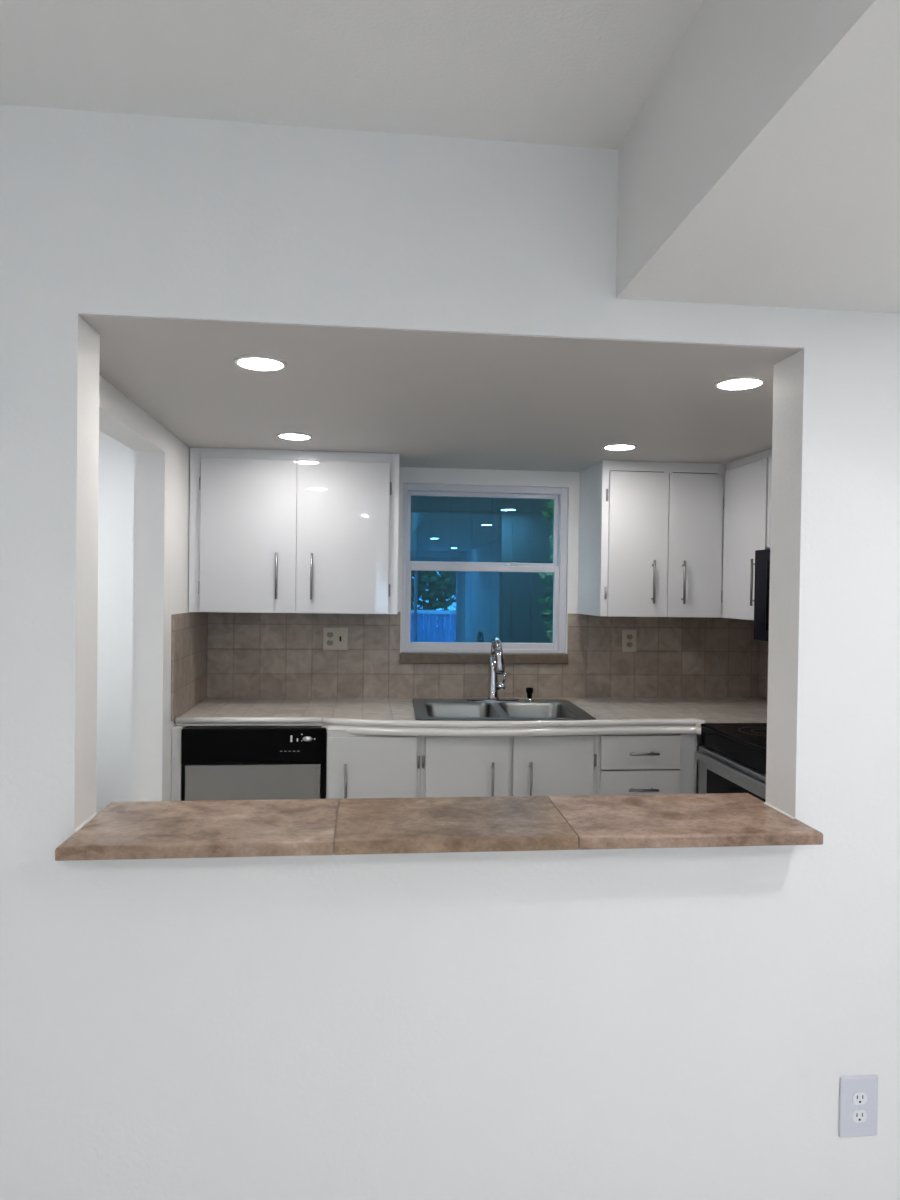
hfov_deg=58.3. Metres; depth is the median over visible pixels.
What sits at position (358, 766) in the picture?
base cabinet
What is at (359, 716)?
countertop
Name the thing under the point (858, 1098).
receptacle
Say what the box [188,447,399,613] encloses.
upper cabinet
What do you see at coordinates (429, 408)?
ceiling
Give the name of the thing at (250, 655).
tile backsplash
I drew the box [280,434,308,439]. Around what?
diffuser
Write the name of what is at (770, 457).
upper cabinet
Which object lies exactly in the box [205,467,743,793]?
wall
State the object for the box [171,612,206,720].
tile backsplash
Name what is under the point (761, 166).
soffit
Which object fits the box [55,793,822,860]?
bar ledge
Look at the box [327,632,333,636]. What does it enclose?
receptacle
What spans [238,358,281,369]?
diffuser
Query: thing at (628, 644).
receptacle
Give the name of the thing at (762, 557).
microwave
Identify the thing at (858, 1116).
receptacle
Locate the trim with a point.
(108, 325)
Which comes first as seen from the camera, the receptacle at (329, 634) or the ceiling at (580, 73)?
the ceiling at (580, 73)
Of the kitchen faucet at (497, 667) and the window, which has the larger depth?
the window
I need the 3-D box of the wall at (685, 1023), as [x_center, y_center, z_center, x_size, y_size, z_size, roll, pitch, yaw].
[-0.751,0.147,1.846,5.500,2.650,0.145,1,1,-6]
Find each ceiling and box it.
[0,0,704,148]
[99,335,773,471]
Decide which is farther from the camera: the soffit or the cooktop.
the cooktop
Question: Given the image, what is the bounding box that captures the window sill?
[400,652,567,663]
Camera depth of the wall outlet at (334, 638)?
3.92 m
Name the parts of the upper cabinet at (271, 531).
door, handle, handle, door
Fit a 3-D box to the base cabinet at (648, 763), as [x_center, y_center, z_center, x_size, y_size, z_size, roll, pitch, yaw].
[0.792,0.999,3.704,0.427,0.936,0.742,1,1,-6]
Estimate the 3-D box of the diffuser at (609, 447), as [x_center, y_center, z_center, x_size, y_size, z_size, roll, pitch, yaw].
[0.697,-0.627,3.315,0.114,0.006,0.114,1,1,-6]
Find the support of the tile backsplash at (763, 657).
attached to the wall
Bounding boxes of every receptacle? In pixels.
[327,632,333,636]
[626,642,632,646]
[852,1092,866,1104]
[852,1110,866,1122]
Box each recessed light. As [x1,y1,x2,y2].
[234,355,286,370]
[277,432,311,439]
[603,443,636,449]
[714,376,765,389]
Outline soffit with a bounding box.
[616,0,899,312]
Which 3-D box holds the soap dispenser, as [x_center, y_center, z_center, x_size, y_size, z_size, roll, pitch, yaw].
[0.379,0.449,3.851,0.042,0.066,0.042,1,1,-6]
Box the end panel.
[171,726,185,800]
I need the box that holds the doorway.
[96,430,133,812]
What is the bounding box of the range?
[695,723,766,801]
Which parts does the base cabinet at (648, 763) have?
drawer, drawer, handle, handle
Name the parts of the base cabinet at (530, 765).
door, handle, handle, door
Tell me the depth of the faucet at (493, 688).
3.83 m
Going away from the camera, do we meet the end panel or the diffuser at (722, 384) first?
the diffuser at (722, 384)
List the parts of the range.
oven handle, oven door, control panel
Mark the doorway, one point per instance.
(116, 460)
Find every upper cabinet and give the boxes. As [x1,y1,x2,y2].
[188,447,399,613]
[578,460,725,617]
[722,449,771,619]
[767,456,771,547]
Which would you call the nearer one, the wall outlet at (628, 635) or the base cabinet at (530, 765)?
the base cabinet at (530, 765)
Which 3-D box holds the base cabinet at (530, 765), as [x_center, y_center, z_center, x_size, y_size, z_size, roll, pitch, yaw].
[0.211,0.993,3.643,0.740,0.936,0.742,1,1,-6]
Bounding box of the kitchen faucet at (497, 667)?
[467,637,518,701]
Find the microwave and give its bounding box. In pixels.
[754,549,769,641]
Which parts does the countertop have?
edge trim, edge trim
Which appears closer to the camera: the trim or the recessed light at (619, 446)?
the trim
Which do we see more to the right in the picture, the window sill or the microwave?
the microwave
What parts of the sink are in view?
bowl, bowl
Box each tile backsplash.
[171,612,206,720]
[206,612,759,697]
[759,641,767,698]
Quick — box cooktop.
[701,723,766,753]
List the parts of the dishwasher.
door, control panel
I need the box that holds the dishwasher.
[181,726,326,800]
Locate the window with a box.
[401,483,567,652]
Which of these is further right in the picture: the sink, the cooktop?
the cooktop
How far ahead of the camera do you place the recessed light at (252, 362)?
2.13 m
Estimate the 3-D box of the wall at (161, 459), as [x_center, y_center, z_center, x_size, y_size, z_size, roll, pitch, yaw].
[-1.128,0.402,2.880,0.113,2.102,1.983,1,1,-6]
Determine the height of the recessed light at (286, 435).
0.006 m
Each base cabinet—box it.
[326,728,420,798]
[420,735,597,796]
[597,734,696,794]
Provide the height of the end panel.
0.939 m
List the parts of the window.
pane, pane, sash, sash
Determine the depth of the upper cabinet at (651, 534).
3.68 m
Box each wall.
[0,104,899,1199]
[99,375,202,801]
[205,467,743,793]
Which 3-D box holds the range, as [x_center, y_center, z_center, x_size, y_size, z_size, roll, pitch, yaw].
[1.366,0.930,2.965,0.674,1.110,0.767,1,1,-6]
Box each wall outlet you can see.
[323,627,347,649]
[622,629,636,651]
[839,1075,877,1137]
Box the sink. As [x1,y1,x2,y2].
[413,699,595,720]
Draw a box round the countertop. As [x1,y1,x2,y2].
[175,697,766,736]
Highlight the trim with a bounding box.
[79,314,802,364]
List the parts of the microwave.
door handle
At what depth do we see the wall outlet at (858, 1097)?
1.97 m
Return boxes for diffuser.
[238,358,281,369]
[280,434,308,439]
[606,445,633,449]
[718,380,760,388]
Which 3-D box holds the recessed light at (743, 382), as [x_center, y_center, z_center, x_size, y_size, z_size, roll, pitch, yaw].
[0.820,-0.612,2.285,0.137,0.006,0.137,1,1,-6]
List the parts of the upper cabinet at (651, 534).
door, handle, handle, door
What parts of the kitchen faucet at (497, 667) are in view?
deck plate, lever handle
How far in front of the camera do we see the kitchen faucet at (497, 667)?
3.82 m
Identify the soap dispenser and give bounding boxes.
[525,687,533,701]
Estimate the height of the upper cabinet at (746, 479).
0.709 m
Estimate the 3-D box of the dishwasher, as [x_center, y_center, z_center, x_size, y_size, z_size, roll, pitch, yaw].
[-0.823,0.979,3.548,0.568,0.938,0.640,1,1,-6]

